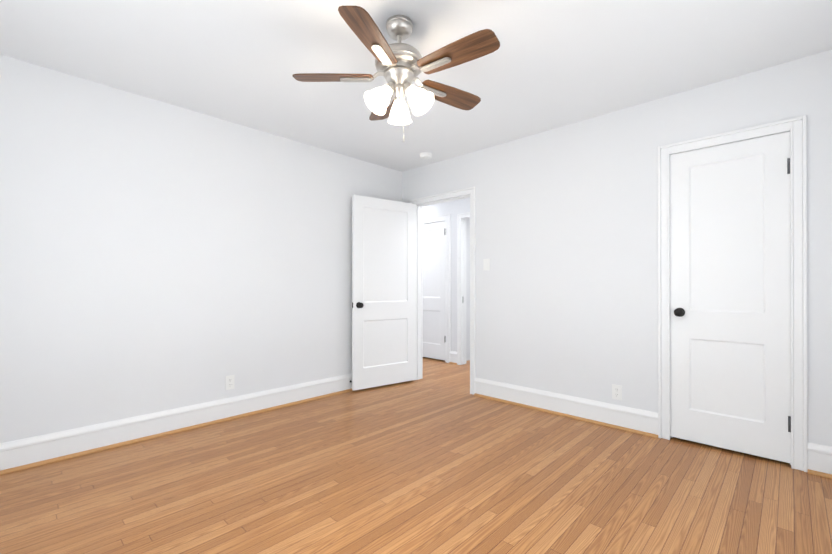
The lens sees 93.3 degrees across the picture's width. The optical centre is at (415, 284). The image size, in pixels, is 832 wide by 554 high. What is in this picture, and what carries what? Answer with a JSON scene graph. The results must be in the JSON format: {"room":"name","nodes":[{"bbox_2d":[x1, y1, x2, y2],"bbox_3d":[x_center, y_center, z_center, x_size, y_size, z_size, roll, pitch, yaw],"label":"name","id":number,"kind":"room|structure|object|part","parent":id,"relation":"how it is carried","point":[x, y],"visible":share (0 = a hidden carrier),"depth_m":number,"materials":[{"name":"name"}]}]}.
{"room":"empty bedroom","nodes":[
{"label":"empty bedroom","id":0,"kind":"room"},
{"bbox_2d":[0,54,401,442],"bbox_3d":[-1.560,-0.121,3.327,0.120,2.464,3.920,0,0,44],"label":"wall","id":1,"kind":"structure","parent":0,"point":[157,256],"depth_m":2.87,"materials":[{"name":"white paint"}]},
{"bbox_2d":[0,373,352,474],"bbox_3d":[-1.457,1.024,3.308,0.050,0.174,3.800,0,0,44],"label":"baseboard","id":2,"kind":"structure","parent":1,"relation":"attached to","point":[21,452],"depth_m":2.84,"materials":[{"name":"paint"}]},
{"bbox_2d":[226,375,234,389],"bbox_3d":[-1.540,0.811,3.253,0.007,0.114,0.070,0,0,44],"label":"outlet","id":3,"kind":"object","parent":1,"relation":"attached to","point":[230,382],"visible":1,"depth_m":3.25,"materials":[{"name":"white plastic"}]},
{"bbox_2d":[0,357,831,553],"bbox_3d":[0.210,1.163,3.846,6.120,0.100,7.120,0,0,44],"label":"floor","id":4,"kind":"structure","parent":0,"point":[438,458],"depth_m":2.12,"materials":[{"name":"brown wood"}]},
{"bbox_2d":[0,0,831,171],"bbox_3d":[0.210,-1.401,3.854,6.120,0.100,7.120,0,0,44],"label":"ceiling","id":5,"kind":"structure","parent":0,"point":[547,65],"depth_m":2.31,"materials":[{"name":"white paint"}]},
{"bbox_2d":[293,6,499,141],"bbox_3d":[-0.057,-1.042,2.037,1.044,0.629,1.055,0,0,44],"label":"ceiling fan","id":6,"kind":"object","parent":5,"relation":"hanging from","point":[399,66],"visible":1,"depth_m":1.98,"materials":[{"name":"brown wood"}]},
{"bbox_3d":[-0.427,-1.078,2.046,0.414,0.035,0.131,0,0,1],"label":"blade","id":7,"kind":"part","parent":6,"relation":"part of","materials":[{"name":"brown wood"}]},
{"bbox_3d":[-0.195,-1.079,1.719,0.131,0.035,0.414,0,0,19],"label":"blade","id":8,"kind":"part","parent":6,"relation":"part of","materials":[{"name":"brown wood"}]},
{"bbox_3d":[-0.188,-1.077,2.368,0.131,0.035,0.414,0,0,-17],"label":"blade","id":9,"kind":"part","parent":6,"relation":"part of","materials":[{"name":"brown wood"}]},
{"bbox_3d":[0.192,-1.077,2.240,0.414,0.035,0.131,0,0,-35],"label":"blade","id":10,"kind":"part","parent":6,"relation":"part of","materials":[{"name":"brown wood"}]},
{"bbox_3d":[0.187,-1.079,1.839,0.414,0.035,0.131,0,0,37],"label":"blade","id":11,"kind":"part","parent":6,"relation":"part of","materials":[{"name":"brown wood"}]},
{"bbox_2d":[420,152,431,158],"bbox_3d":[0.103,-1.331,4.074,0.132,0.040,0.132,0,0,44],"label":"smoke detector","id":12,"kind":"object","parent":5,"relation":"attached to","point":[425,155],"visible":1,"depth_m":4.03,"materials":[{"name":"white plastic"}]},
{"bbox_2d":[423,198,469,351],"bbox_3d":[0.636,-0.114,5.544,4.400,2.464,0.120,0,0,44],"label":"wall","id":13,"kind":"structure","parent":0,"point":[454,208],"depth_m":5.56,"materials":[{"name":"white paint"}]},
{"bbox_2d":[423,221,444,359],"bbox_3d":[0.179,0.088,5.928,0.770,2.018,0.160,0,0,44],"label":"hall door","id":14,"kind":"structure","parent":13,"relation":"in","point":[434,290],"depth_m":5.83,"materials":[{"name":"paint"}]},
{"bbox_2d":[423,214,450,362],"bbox_3d":[0.194,0.057,5.949,0.920,2.125,0.142,0,0,44],"label":"door frame","id":15,"kind":"structure","parent":13,"relation":"attached to","point":[446,218],"depth_m":5.62,"materials":[{"name":"paint"}]},
{"bbox_2d":[457,212,469,364],"bbox_3d":[0.954,0.064,5.225,0.920,2.105,0.142,0,0,44],"label":"door frame","id":16,"kind":"structure","parent":13,"relation":"attached to","point":[461,287],"depth_m":5.48,"materials":[{"name":"paint"}]},
{"bbox_2d":[466,219,469,360],"bbox_3d":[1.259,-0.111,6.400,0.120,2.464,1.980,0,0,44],"label":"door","id":17,"kind":"structure","parent":0,"point":[467,289],"depth_m":5.79,"materials":[{"name":"white paint"}]},
{"bbox_2d":[402,49,831,446],"bbox_3d":[0.456,-0.118,4.196,6.000,2.464,0.120,0,0,44],"label":"wall","id":18,"kind":"structure","parent":0,"point":[567,246],"depth_m":3.14,"materials":[{"name":"white paint"}]},
{"bbox_2d":[352,195,415,390],"bbox_3d":[-0.328,0.083,4.296,0.811,2.018,0.160,0,0,-36],"label":"bedroom door","id":19,"kind":"structure","parent":18,"relation":"in","point":[383,291],"depth_m":4.26,"materials":[{"name":"paint"}]},
{"bbox_2d":[410,187,475,394],"bbox_3d":[0.313,0.063,4.331,0.919,2.102,0.164,0,0,44],"label":"door frame","id":20,"kind":"structure","parent":18,"relation":"attached to","point":[470,193],"depth_m":4.28,"materials":[{"name":"paint"}]},
{"bbox_2d":[483,259,489,269],"bbox_3d":[0.693,-0.197,3.876,0.070,0.114,0.017,0,0,44],"label":"light switch","id":21,"kind":"object","parent":18,"relation":"attached to","point":[486,264],"visible":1,"depth_m":3.88,"materials":[{"name":"white plastic"}]},
{"bbox_2d":[474,378,657,437],"bbox_3d":[1.175,1.024,3.401,1.608,0.174,0.032,0,0,44],"label":"baseboard","id":22,"kind":"structure","parent":18,"relation":"attached to","point":[643,422],"depth_m":3.27,"materials":[{"name":"paint"}]},
{"bbox_2d":[612,384,621,400],"bbox_3d":[1.560,0.837,3.052,0.070,0.114,0.007,0,0,44],"label":"outlet","id":23,"kind":"object","parent":18,"relation":"attached to","point":[616,392],"visible":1,"depth_m":3.05,"materials":[{"name":"white plastic"}]},
{"bbox_2d":[670,132,790,462],"bbox_3d":[2.064,0.078,2.612,0.640,2.018,0.160,0,0,44],"label":"closet door","id":24,"kind":"structure","parent":18,"relation":"in","point":[730,325],"depth_m":2.58,"materials":[{"name":"paint"}]},
{"bbox_2d":[658,115,807,471],"bbox_3d":[2.079,0.054,2.633,0.765,2.110,0.142,0,0,44],"label":"door frame","id":25,"kind":"structure","parent":18,"relation":"attached to","point":[795,127],"depth_m":2.37,"materials":[{"name":"paint"}]},
{"bbox_2d":[807,442,831,478],"bbox_3d":[2.432,1.021,2.203,0.335,0.174,0.032,0,0,44],"label":"baseboard","id":26,"kind":"structure","parent":18,"relation":"attached to","point":[819,457],"depth_m":2.28,"materials":[{"name":"paint"}]}
]}

